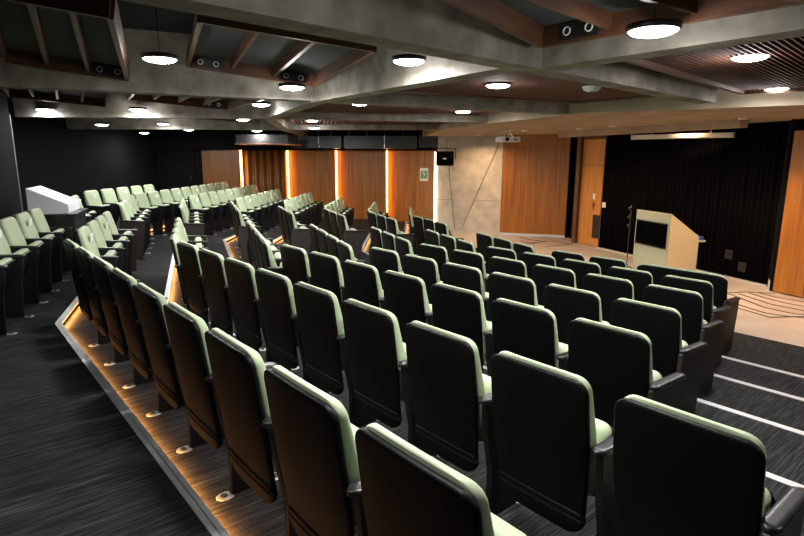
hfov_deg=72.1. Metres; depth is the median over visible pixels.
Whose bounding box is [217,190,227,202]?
cushion
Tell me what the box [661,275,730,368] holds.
seat
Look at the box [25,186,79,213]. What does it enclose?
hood
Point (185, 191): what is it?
cushion
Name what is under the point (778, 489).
floor
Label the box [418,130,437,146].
air duct
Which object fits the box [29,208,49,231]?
cushion
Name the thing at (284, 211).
seat
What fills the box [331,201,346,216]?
seat
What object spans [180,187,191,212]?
seat
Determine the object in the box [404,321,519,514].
seat
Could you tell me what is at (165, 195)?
cushion
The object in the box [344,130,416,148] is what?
air duct
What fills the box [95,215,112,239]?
cushion
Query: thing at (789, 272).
wood panel
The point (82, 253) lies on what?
cushion
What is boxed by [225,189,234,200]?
cushion
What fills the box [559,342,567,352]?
seat cushion
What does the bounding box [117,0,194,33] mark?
ceiling
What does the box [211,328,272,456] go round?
backrest
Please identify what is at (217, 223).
seat
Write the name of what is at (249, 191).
seat
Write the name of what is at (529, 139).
trim
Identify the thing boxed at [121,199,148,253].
seat
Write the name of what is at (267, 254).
cushion
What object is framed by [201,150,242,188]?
wood panel
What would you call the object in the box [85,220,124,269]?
seat
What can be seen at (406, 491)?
seat
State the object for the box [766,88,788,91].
diffuser
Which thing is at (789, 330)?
floor
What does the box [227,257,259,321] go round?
cushion
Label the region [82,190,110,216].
seat
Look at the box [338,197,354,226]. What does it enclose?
seat
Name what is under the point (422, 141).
grille
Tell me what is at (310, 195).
cushion
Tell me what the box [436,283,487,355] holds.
backrest
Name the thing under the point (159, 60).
diffuser
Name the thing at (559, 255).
backrest
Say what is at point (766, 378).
floor
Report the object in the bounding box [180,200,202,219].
seat
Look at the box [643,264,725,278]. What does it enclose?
backrest
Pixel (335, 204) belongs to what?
cushion
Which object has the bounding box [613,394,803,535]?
seat
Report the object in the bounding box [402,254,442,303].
seat
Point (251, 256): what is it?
seat
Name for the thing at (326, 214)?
seat
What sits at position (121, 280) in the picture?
cushion
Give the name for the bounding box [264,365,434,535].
seat
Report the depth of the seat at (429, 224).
10.69 m
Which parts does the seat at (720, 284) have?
panel, armrest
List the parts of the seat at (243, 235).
panel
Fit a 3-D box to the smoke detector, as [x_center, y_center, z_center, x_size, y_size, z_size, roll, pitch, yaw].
[2.023,-1.910,5.882,0.200,0.076,0.200,0,11,0]
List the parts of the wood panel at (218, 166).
light strip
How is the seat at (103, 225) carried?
on the floor at (205, 468)
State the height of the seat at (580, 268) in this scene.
0.897 m
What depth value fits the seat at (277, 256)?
6.45 m
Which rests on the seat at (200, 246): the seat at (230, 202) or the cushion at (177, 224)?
the cushion at (177, 224)
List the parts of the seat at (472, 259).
leg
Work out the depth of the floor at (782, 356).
5.99 m
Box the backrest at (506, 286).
[493,272,537,306]
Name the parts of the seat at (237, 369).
leg, armrest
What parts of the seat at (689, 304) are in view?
panel, armrest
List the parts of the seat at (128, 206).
leg, armrest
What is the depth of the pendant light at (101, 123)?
11.03 m
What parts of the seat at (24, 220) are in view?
leg, armrest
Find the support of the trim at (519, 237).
on the floor at (789, 330)
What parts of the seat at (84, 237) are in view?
armrest, leg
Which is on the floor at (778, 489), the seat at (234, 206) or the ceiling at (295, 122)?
the seat at (234, 206)
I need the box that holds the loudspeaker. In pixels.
[436,148,455,165]
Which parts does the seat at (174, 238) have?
leg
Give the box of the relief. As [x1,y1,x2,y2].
[446,137,498,228]
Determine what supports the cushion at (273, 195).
on the seat at (272, 192)
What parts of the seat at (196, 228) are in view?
panel, armrest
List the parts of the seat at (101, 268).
leg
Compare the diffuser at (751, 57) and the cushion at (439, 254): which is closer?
the diffuser at (751, 57)
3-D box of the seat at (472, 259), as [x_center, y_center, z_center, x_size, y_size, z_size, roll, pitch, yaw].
[0.872,0.238,6.336,0.397,0.897,0.561,-9,15,-39]
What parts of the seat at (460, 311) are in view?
armrest, leg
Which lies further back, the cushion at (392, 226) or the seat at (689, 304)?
the cushion at (392, 226)
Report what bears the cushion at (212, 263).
on the seat at (211, 263)
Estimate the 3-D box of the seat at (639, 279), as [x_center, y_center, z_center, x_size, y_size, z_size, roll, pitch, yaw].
[2.463,0.432,5.772,0.397,0.897,0.561,-9,15,-39]
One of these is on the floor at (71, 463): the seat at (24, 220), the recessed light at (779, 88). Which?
the seat at (24, 220)
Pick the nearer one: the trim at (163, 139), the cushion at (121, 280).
the cushion at (121, 280)
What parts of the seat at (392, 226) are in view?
panel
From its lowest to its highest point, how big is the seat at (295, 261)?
0.897 m
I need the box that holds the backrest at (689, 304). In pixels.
[648,284,702,324]
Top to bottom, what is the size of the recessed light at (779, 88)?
0.500 m
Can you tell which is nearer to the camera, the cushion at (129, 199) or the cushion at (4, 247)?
the cushion at (4, 247)
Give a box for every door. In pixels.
[163,150,196,189]
[571,136,606,247]
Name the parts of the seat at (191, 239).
armrest, panel, armrest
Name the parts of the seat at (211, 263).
leg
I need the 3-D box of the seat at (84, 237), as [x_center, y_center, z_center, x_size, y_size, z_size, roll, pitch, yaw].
[-3.187,0.011,5.880,0.397,0.897,0.561,-4,12,-20]
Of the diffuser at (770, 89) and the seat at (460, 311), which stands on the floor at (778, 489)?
the seat at (460, 311)
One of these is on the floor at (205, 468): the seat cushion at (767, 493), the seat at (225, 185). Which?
the seat at (225, 185)
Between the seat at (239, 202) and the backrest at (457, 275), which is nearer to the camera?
the backrest at (457, 275)
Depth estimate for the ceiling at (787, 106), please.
8.07 m
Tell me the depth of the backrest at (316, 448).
1.80 m
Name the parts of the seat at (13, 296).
leg, armrest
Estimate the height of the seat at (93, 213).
0.897 m
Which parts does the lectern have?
panel, panel, sloping lid, panel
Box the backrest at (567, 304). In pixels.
[549,284,602,322]
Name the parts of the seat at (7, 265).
leg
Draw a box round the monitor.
[634,219,667,249]
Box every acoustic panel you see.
[0,88,114,106]
[127,94,262,109]
[206,119,257,123]
[441,0,803,47]
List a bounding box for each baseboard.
[499,232,564,237]
[596,247,766,286]
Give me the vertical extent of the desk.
1.126 m
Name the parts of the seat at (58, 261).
leg, armrest, armrest, panel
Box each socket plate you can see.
[725,249,732,259]
[737,262,746,271]
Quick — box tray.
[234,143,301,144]
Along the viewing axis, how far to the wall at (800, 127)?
8.57 m
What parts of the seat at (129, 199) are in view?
leg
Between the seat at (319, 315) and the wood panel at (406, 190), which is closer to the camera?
the seat at (319, 315)
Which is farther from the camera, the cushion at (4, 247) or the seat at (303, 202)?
the seat at (303, 202)
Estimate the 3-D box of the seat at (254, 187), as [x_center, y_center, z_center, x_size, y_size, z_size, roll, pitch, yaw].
[-4.216,-2.009,16.318,0.397,0.897,0.613,0,11,1]
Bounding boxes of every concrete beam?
[0,28,569,114]
[13,93,486,122]
[66,118,438,129]
[121,0,716,103]
[264,100,323,119]
[264,119,307,135]
[310,47,514,102]
[542,4,803,70]
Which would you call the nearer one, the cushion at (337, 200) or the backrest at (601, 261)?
the backrest at (601, 261)
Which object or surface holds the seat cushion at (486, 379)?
on the seat at (451, 394)
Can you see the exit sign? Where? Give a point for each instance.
(423, 171)
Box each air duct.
[291,130,342,147]
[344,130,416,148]
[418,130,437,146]
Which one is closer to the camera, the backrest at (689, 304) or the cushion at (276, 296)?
the cushion at (276, 296)
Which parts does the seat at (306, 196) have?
leg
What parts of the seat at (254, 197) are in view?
leg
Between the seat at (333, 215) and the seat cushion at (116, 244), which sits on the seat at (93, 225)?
the seat cushion at (116, 244)
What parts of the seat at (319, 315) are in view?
armrest, leg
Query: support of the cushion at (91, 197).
on the seat at (91, 198)
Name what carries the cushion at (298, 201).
on the seat at (297, 198)
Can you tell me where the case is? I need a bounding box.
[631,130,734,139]
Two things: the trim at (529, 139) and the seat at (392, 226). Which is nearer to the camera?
the seat at (392, 226)
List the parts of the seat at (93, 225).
leg, armrest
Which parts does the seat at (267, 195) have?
leg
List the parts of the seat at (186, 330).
foot plate, leg, armrest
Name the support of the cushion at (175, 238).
on the seat at (174, 238)
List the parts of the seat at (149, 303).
foot plate, leg, armrest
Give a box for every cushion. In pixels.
[0,217,26,245]
[0,227,11,253]
[0,258,11,264]
[13,248,28,253]
[15,212,38,237]
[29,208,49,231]
[29,241,42,244]
[42,234,53,237]
[65,239,79,247]
[71,195,82,207]
[77,226,99,255]
[78,247,94,257]
[84,190,101,205]
[87,220,106,246]
[94,256,113,269]
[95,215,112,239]
[101,188,117,202]
[103,211,118,233]
[104,250,115,255]
[112,243,121,246]
[113,268,136,288]
[119,202,130,219]
[123,199,133,216]
[126,197,136,213]
[130,195,139,210]
[134,193,149,207]
[137,283,171,349]
[143,184,154,192]
[148,191,162,204]
[160,189,173,202]
[171,188,182,200]
[172,234,180,264]
[174,227,183,240]
[175,222,186,242]
[177,217,188,240]
[180,205,188,222]
[180,241,203,288]
[181,187,191,198]
[189,195,201,208]
[199,193,210,206]
[201,249,229,306]
[209,191,219,203]
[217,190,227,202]
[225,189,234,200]
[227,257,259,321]
[236,197,246,210]
[236,208,244,225]
[244,196,253,208]
[251,194,260,206]
[258,192,266,204]
[259,268,296,339]
[261,237,276,266]
[264,191,272,202]
[269,190,277,200]
[274,252,280,257]
[275,189,281,198]
[284,200,292,212]
[288,211,297,227]
[289,198,297,210]
[294,196,302,208]
[298,282,344,362]
[299,195,306,205]
[304,193,310,204]
[308,192,314,202]
[332,201,339,213]
[336,199,341,210]
[339,197,344,208]
[339,214,348,229]
[340,240,355,261]
[347,298,405,391]
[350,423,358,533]
[372,247,402,272]
[383,231,395,251]
[387,217,399,233]
[397,237,413,254]
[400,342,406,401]
[409,212,413,225]
[422,243,448,262]
[436,221,449,235]
[441,234,455,248]
[458,239,475,252]
[478,374,491,441]
[479,232,493,246]
[483,321,491,365]
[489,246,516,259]
[491,513,525,535]
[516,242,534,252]
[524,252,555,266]
[537,264,575,287]
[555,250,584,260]
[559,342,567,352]
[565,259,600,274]
[587,418,611,495]
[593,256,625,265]
[613,266,652,283]
[653,370,661,381]
[762,487,770,530]
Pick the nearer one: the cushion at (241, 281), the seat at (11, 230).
the cushion at (241, 281)
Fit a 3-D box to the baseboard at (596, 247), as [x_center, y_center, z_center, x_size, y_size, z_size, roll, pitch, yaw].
[5.481,-0.098,11.426,0.020,0.030,4.344,-4,12,-20]
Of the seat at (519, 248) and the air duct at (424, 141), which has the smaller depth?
the seat at (519, 248)
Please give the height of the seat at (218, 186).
0.897 m
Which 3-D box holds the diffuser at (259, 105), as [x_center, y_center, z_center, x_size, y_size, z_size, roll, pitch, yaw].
[-1.996,-2.300,7.815,0.246,0.026,0.246,0,11,0]
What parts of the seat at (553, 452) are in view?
armrest, leg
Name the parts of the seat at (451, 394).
armrest, leg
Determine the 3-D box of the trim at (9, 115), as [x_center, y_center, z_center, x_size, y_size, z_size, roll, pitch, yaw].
[-5.877,-1.213,8.374,0.130,2.150,0.040,-4,12,-20]
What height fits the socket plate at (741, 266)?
0.165 m
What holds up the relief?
attached to the wall at (483, 216)
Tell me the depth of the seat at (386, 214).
13.86 m
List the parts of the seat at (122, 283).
foot plate, leg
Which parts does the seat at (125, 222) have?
panel, armrest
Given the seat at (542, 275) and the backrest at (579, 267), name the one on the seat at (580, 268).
the backrest at (579, 267)
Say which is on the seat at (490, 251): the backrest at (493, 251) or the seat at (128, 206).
the backrest at (493, 251)
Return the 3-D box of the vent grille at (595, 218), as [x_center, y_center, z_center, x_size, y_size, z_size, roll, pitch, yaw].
[4.770,-1.015,13.577,0.014,0.580,0.258,-5,13,-26]
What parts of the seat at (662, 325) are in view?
panel, armrest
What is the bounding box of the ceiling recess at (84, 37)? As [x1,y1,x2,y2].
[0,0,129,80]
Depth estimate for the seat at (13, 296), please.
5.36 m
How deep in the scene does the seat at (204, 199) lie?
12.18 m
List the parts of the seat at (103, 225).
leg, armrest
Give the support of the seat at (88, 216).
on the floor at (71, 463)
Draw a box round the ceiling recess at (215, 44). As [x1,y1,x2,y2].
[186,14,376,86]
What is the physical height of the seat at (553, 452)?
0.897 m
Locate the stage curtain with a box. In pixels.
[599,121,789,283]
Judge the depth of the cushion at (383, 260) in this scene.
5.81 m
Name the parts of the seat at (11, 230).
leg, armrest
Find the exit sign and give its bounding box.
[420,168,427,180]
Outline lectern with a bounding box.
[632,209,705,270]
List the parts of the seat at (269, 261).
armrest, leg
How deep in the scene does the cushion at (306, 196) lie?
14.65 m
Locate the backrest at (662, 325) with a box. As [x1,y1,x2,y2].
[617,298,681,353]
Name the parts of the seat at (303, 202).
leg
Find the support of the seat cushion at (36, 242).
on the seat at (11, 230)
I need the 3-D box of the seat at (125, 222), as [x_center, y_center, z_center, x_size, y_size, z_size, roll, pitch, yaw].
[-4.393,-0.641,9.036,0.392,0.867,0.539,-4,12,-20]
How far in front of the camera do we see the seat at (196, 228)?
9.09 m
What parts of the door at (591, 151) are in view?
transom panel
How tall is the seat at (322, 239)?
0.897 m
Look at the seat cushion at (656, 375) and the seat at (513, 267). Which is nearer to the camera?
the seat cushion at (656, 375)
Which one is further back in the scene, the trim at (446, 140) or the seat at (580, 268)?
the trim at (446, 140)
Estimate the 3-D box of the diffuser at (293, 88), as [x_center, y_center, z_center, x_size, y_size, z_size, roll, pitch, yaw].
[-1.106,-1.803,5.552,0.246,0.026,0.246,0,11,0]
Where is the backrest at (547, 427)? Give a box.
[499,351,596,482]
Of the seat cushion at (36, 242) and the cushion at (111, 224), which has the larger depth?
the cushion at (111, 224)
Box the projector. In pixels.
[495,130,519,141]
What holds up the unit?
hanging from the ceiling at (132, 15)
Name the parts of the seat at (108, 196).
leg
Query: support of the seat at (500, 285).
on the floor at (784, 448)
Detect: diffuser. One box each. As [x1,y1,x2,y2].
[143,57,176,63]
[252,104,268,106]
[280,86,303,90]
[393,59,424,65]
[486,84,509,88]
[628,26,678,37]
[731,54,768,61]
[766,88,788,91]
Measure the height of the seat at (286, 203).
0.897 m
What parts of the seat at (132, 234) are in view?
leg, armrest, armrest, panel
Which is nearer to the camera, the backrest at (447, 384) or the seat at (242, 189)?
the backrest at (447, 384)
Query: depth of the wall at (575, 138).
14.85 m
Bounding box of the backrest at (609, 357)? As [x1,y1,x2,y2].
[575,318,652,389]
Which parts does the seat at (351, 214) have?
leg, panel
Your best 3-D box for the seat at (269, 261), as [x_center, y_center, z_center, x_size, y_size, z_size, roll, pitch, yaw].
[-1.339,0.122,6.116,0.397,0.897,0.561,-4,12,-20]
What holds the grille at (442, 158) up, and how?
attached to the loudspeaker
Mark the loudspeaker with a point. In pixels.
(443, 158)
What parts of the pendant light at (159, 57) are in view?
stem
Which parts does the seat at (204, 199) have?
leg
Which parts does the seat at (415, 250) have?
leg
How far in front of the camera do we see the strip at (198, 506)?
3.03 m
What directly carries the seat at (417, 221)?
on the floor at (782, 356)
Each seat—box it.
[0,217,47,303]
[0,227,33,318]
[0,258,17,334]
[13,212,59,291]
[27,208,72,281]
[63,239,125,346]
[71,195,96,219]
[75,226,118,267]
[75,247,143,365]
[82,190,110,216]
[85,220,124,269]
[86,214,91,222]
[90,256,166,388]
[93,215,129,273]
[99,188,119,226]
[101,211,138,280]
[109,268,185,416]
[115,187,130,201]
[117,202,144,256]
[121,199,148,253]
[126,197,150,248]
[129,185,142,194]
[129,195,154,243]
[132,283,230,453]
[133,193,158,238]
[142,184,163,223]
[146,191,170,234]
[159,189,179,231]
[163,302,277,501]
[170,188,188,218]
[170,234,210,323]
[172,227,208,309]
[174,222,208,299]
[175,217,207,246]
[177,241,235,335]
[178,205,204,234]
[179,202,203,222]
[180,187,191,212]
[180,198,202,215]
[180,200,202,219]
[187,195,210,238]
[190,186,200,194]
[198,185,208,192]
[198,193,218,234]
[198,249,265,351]
[205,328,341,535]
[206,184,215,191]
[207,191,227,231]
[214,183,222,190]
[216,190,234,228]
[221,182,228,189]
[224,189,234,225]
[224,257,299,370]
[229,201,250,247]
[231,203,253,252]
[232,188,240,198]
[233,205,257,257]
[235,197,254,240]
[235,208,260,260]
[239,186,247,197]
[243,196,261,225]
[245,185,252,195]
[246,221,278,269]
[249,225,279,269]
[250,194,267,233]
[251,184,258,193]
[254,231,281,268]
[255,268,330,392]
[257,192,273,229]
[259,237,283,274]
[263,191,278,227]
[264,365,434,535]
[269,190,282,224]
[274,189,289,200]
[277,206,300,242]
[280,244,311,285]
[282,208,306,245]
[283,200,300,220]
[286,211,310,254]
[288,198,305,224]
[293,282,378,426]
[294,196,309,227]
[299,195,313,227]
[303,193,317,224]
[307,192,322,225]
[308,251,345,312]
[309,224,319,252]
[317,229,328,254]
[323,208,332,235]
[326,234,366,263]
[328,203,334,211]
[329,211,354,240]
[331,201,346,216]
[335,199,349,222]
[337,214,363,259]
[337,240,363,272]
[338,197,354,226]
[341,298,439,456]
[342,260,384,309]
[355,423,527,535]
[368,212,377,227]
[369,227,382,248]
[369,247,403,289]
[373,202,388,216]
[376,214,402,231]
[381,231,418,255]
[382,270,433,342]
[386,217,413,247]
[395,237,413,271]
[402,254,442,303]
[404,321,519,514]
[408,212,417,253]
[413,216,425,248]
[418,243,448,280]
[423,218,450,235]
[425,229,439,245]
[431,283,493,376]
[435,221,463,239]
[439,234,455,262]
[442,262,490,321]
[451,249,488,292]
[456,239,486,273]
[475,232,493,260]
[485,246,516,273]
[488,272,543,321]
[489,256,527,277]
[490,351,616,535]
[491,298,568,371]
[494,237,512,249]
[513,242,534,260]
[521,252,555,279]
[532,264,575,305]
[544,284,609,344]
[551,250,584,267]
[561,259,600,289]
[568,318,685,428]
[583,273,633,324]
[589,256,625,275]
[607,266,652,301]
[611,298,707,414]
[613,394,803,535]
[637,264,740,354]
[643,284,723,397]
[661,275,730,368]
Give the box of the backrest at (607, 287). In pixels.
[588,273,633,299]
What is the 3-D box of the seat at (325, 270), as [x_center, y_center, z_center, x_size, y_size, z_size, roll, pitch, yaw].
[-0.586,0.294,5.273,0.397,0.897,0.561,-9,15,-39]
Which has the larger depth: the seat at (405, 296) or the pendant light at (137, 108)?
the pendant light at (137, 108)
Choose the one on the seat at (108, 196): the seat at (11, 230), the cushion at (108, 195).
the cushion at (108, 195)
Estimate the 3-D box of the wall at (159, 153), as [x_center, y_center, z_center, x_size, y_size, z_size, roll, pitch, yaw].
[-2.413,-2.965,17.419,11.244,3.450,0.120,0,11,0]
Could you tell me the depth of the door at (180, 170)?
17.27 m
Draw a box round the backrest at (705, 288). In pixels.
[666,275,712,309]
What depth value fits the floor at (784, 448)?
3.71 m
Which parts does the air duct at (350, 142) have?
casing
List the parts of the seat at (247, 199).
leg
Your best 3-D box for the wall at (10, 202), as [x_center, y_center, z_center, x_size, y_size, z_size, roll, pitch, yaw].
[-4.787,-0.586,5.521,0.120,3.450,6.194,-4,12,-20]
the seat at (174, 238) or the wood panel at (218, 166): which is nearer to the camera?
the seat at (174, 238)
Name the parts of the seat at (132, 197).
leg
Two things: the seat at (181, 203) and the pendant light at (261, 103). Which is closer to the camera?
the pendant light at (261, 103)
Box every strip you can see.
[55,222,229,535]
[164,254,174,301]
[223,235,234,257]
[273,235,803,487]
[362,233,803,400]
[405,221,803,377]
[434,152,436,221]
[697,398,803,434]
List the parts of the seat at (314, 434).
leg, armrest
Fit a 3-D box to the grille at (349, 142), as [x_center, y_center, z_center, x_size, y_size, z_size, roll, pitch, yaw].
[-1.426,-3.626,15.943,0.443,0.242,0.012,0,11,0]
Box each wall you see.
[0,89,21,218]
[7,97,158,211]
[156,150,338,197]
[437,135,502,234]
[500,135,570,234]
[565,137,574,237]
[568,137,577,237]
[797,119,803,130]
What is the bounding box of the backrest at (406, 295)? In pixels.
[386,270,429,323]
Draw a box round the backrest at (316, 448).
[272,365,359,526]
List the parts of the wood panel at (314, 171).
light strip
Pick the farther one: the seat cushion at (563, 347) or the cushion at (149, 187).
the cushion at (149, 187)
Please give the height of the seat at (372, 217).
0.897 m
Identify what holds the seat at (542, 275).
on the floor at (787, 411)
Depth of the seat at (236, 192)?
14.50 m
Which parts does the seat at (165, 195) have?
leg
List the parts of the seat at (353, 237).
panel, armrest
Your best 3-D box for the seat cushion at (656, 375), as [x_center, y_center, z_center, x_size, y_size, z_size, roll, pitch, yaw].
[1.255,0.691,3.164,0.161,0.278,0.410,-9,15,-39]
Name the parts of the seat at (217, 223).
leg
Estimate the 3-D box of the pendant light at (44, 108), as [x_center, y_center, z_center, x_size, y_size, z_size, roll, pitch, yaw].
[-5.670,-2.735,8.723,0.266,0.500,0.266,0,11,0]
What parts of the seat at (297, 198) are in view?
leg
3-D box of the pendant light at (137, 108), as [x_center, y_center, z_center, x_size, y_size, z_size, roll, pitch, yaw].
[-4.168,-2.720,8.671,0.266,0.500,0.266,0,11,0]
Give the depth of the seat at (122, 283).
3.56 m
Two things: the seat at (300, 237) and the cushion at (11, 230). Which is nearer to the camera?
the cushion at (11, 230)
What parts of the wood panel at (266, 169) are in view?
light strip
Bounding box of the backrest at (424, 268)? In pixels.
[406,254,440,282]
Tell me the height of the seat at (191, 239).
0.897 m
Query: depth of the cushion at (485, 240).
8.64 m
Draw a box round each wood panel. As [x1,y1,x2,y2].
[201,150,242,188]
[242,150,289,197]
[289,150,337,216]
[338,150,387,218]
[388,151,437,223]
[773,130,803,297]
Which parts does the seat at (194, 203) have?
leg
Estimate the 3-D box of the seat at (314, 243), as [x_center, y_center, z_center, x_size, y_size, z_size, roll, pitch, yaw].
[-1.107,-0.178,8.001,0.397,0.897,0.613,-4,12,-20]
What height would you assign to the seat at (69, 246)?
0.897 m
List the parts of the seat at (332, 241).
armrest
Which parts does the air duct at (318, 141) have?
casing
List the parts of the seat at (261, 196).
leg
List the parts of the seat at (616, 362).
panel, armrest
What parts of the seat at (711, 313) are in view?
panel, armrest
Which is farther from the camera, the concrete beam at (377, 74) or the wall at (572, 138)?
the wall at (572, 138)
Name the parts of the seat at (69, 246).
leg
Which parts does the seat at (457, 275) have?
leg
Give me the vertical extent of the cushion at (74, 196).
0.477 m
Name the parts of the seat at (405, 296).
armrest, leg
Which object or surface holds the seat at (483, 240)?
on the floor at (782, 356)
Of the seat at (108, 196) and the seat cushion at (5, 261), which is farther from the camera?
the seat at (108, 196)
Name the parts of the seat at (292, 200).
leg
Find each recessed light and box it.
[392,54,425,65]
[455,110,470,112]
[485,81,510,88]
[625,5,682,37]
[730,51,770,61]
[763,87,790,91]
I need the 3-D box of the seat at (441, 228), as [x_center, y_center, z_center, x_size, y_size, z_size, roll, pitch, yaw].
[0.875,-0.428,10.343,0.392,0.867,0.539,-4,12,-20]
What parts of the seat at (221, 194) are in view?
leg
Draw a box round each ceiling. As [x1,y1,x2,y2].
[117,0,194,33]
[290,120,447,124]
[297,71,655,115]
[422,88,803,136]
[624,36,803,94]
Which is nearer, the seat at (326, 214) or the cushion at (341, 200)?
the seat at (326, 214)
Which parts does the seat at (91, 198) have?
leg, armrest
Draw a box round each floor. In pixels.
[0,216,211,535]
[64,229,356,535]
[168,226,596,535]
[227,225,803,535]
[277,217,803,484]
[353,219,803,430]
[363,221,803,397]
[407,224,803,375]
[451,232,803,346]
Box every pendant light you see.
[35,104,54,110]
[94,118,108,125]
[128,102,146,110]
[140,7,178,63]
[156,122,168,124]
[251,101,270,106]
[278,68,304,90]
[308,126,319,128]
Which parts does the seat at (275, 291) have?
armrest, leg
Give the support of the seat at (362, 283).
on the floor at (778, 489)
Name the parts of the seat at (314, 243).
panel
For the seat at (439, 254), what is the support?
on the floor at (787, 411)
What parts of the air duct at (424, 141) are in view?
casing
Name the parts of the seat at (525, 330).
armrest, leg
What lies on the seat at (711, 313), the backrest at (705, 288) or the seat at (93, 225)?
the backrest at (705, 288)
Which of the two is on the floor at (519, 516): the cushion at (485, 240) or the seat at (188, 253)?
the seat at (188, 253)
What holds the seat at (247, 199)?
on the floor at (778, 489)
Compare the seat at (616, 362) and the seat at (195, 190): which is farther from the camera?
the seat at (195, 190)
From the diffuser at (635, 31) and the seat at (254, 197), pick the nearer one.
the diffuser at (635, 31)
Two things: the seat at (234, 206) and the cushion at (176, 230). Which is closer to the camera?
the cushion at (176, 230)
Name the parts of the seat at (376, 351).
armrest, leg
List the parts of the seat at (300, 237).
armrest, panel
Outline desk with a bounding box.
[11,186,88,243]
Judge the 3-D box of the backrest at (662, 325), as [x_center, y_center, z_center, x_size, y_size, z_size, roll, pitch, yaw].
[1.680,0.461,3.787,0.139,0.477,0.459,-9,15,-39]
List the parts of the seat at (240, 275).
leg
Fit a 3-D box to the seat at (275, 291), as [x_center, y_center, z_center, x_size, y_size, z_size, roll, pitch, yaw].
[-0.783,0.454,4.092,0.397,0.897,0.561,-9,15,-39]
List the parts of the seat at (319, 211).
leg, panel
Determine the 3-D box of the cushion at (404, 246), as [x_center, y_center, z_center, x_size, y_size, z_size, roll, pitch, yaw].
[0.056,-0.156,7.220,0.139,0.477,0.459,-4,12,-20]
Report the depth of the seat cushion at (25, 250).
5.56 m
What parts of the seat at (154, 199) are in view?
leg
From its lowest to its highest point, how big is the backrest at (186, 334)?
0.477 m
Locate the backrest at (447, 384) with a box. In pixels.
[411,321,484,429]
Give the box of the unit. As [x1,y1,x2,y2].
[234,130,301,144]
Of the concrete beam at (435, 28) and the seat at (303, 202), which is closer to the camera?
the concrete beam at (435, 28)
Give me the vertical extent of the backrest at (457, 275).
0.477 m
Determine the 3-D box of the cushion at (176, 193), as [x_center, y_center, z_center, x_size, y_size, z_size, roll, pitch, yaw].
[-5.252,-1.626,12.946,0.139,0.477,0.459,0,11,1]
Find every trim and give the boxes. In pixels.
[9,115,22,211]
[153,130,437,150]
[438,140,499,228]
[510,139,556,232]
[519,237,803,317]
[558,119,748,137]
[767,119,797,290]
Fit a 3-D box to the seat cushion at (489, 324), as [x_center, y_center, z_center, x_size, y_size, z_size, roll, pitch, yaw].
[0.519,0.516,4.025,0.161,0.278,0.410,-9,15,-39]
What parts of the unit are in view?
casing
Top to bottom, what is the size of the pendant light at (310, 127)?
0.580 m
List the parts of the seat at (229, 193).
leg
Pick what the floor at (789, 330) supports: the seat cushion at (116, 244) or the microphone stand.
the microphone stand
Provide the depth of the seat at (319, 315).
3.51 m
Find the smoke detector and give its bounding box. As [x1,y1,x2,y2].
[582,85,600,92]
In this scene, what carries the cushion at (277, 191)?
on the seat at (277, 191)
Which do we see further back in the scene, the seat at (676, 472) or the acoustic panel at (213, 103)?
the acoustic panel at (213, 103)
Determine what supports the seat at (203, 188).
on the floor at (205, 468)
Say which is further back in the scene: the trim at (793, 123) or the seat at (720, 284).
the trim at (793, 123)
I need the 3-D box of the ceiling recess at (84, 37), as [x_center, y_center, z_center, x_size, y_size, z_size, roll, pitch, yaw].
[-2.699,-1.748,3.850,1.365,0.503,2.826,-5,12,-24]
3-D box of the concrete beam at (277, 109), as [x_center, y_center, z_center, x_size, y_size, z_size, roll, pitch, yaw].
[-1.573,-2.462,7.651,0.190,0.591,3.182,-5,12,-22]
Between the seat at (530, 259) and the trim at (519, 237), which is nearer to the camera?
the seat at (530, 259)
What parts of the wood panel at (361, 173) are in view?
light strip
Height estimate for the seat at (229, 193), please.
0.897 m
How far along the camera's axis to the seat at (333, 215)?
10.59 m
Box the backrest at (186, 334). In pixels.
[168,302,214,397]
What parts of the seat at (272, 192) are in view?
leg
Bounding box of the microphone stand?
[626,205,631,268]
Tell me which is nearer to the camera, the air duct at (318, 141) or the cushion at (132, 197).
the cushion at (132, 197)
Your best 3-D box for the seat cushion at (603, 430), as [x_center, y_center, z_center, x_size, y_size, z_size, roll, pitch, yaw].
[0.693,0.764,2.411,0.161,0.278,0.410,-9,15,-39]
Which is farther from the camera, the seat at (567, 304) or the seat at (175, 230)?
the seat at (175, 230)
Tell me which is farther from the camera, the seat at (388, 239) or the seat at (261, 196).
the seat at (261, 196)
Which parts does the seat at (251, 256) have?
panel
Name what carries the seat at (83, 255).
on the floor at (205, 468)
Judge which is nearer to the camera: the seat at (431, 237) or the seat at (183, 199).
the seat at (431, 237)
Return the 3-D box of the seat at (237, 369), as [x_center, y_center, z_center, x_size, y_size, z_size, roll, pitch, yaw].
[-0.558,0.712,2.425,0.397,0.897,0.561,-9,15,-39]
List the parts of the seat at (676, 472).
panel, armrest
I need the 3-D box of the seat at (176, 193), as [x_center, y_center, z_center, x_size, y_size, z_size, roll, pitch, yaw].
[-5.148,-1.412,12.948,0.397,0.897,0.561,0,11,1]
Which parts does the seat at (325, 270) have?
leg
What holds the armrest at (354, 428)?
on the seat at (314, 434)
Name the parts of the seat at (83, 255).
leg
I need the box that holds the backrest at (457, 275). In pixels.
[446,262,485,302]
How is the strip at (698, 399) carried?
on the floor at (784, 448)
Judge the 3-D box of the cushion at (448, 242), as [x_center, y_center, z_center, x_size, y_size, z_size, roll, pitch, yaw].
[0.706,-0.242,8.038,0.139,0.477,0.459,-4,12,-20]
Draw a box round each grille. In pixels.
[345,138,359,146]
[420,139,428,143]
[436,152,452,164]
[591,214,599,238]
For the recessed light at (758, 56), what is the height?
0.500 m
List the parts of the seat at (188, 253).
leg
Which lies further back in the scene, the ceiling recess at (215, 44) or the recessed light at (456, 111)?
the recessed light at (456, 111)
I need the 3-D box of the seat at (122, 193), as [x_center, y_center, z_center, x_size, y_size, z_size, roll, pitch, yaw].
[-5.915,-1.301,11.999,0.397,0.897,0.561,0,11,1]

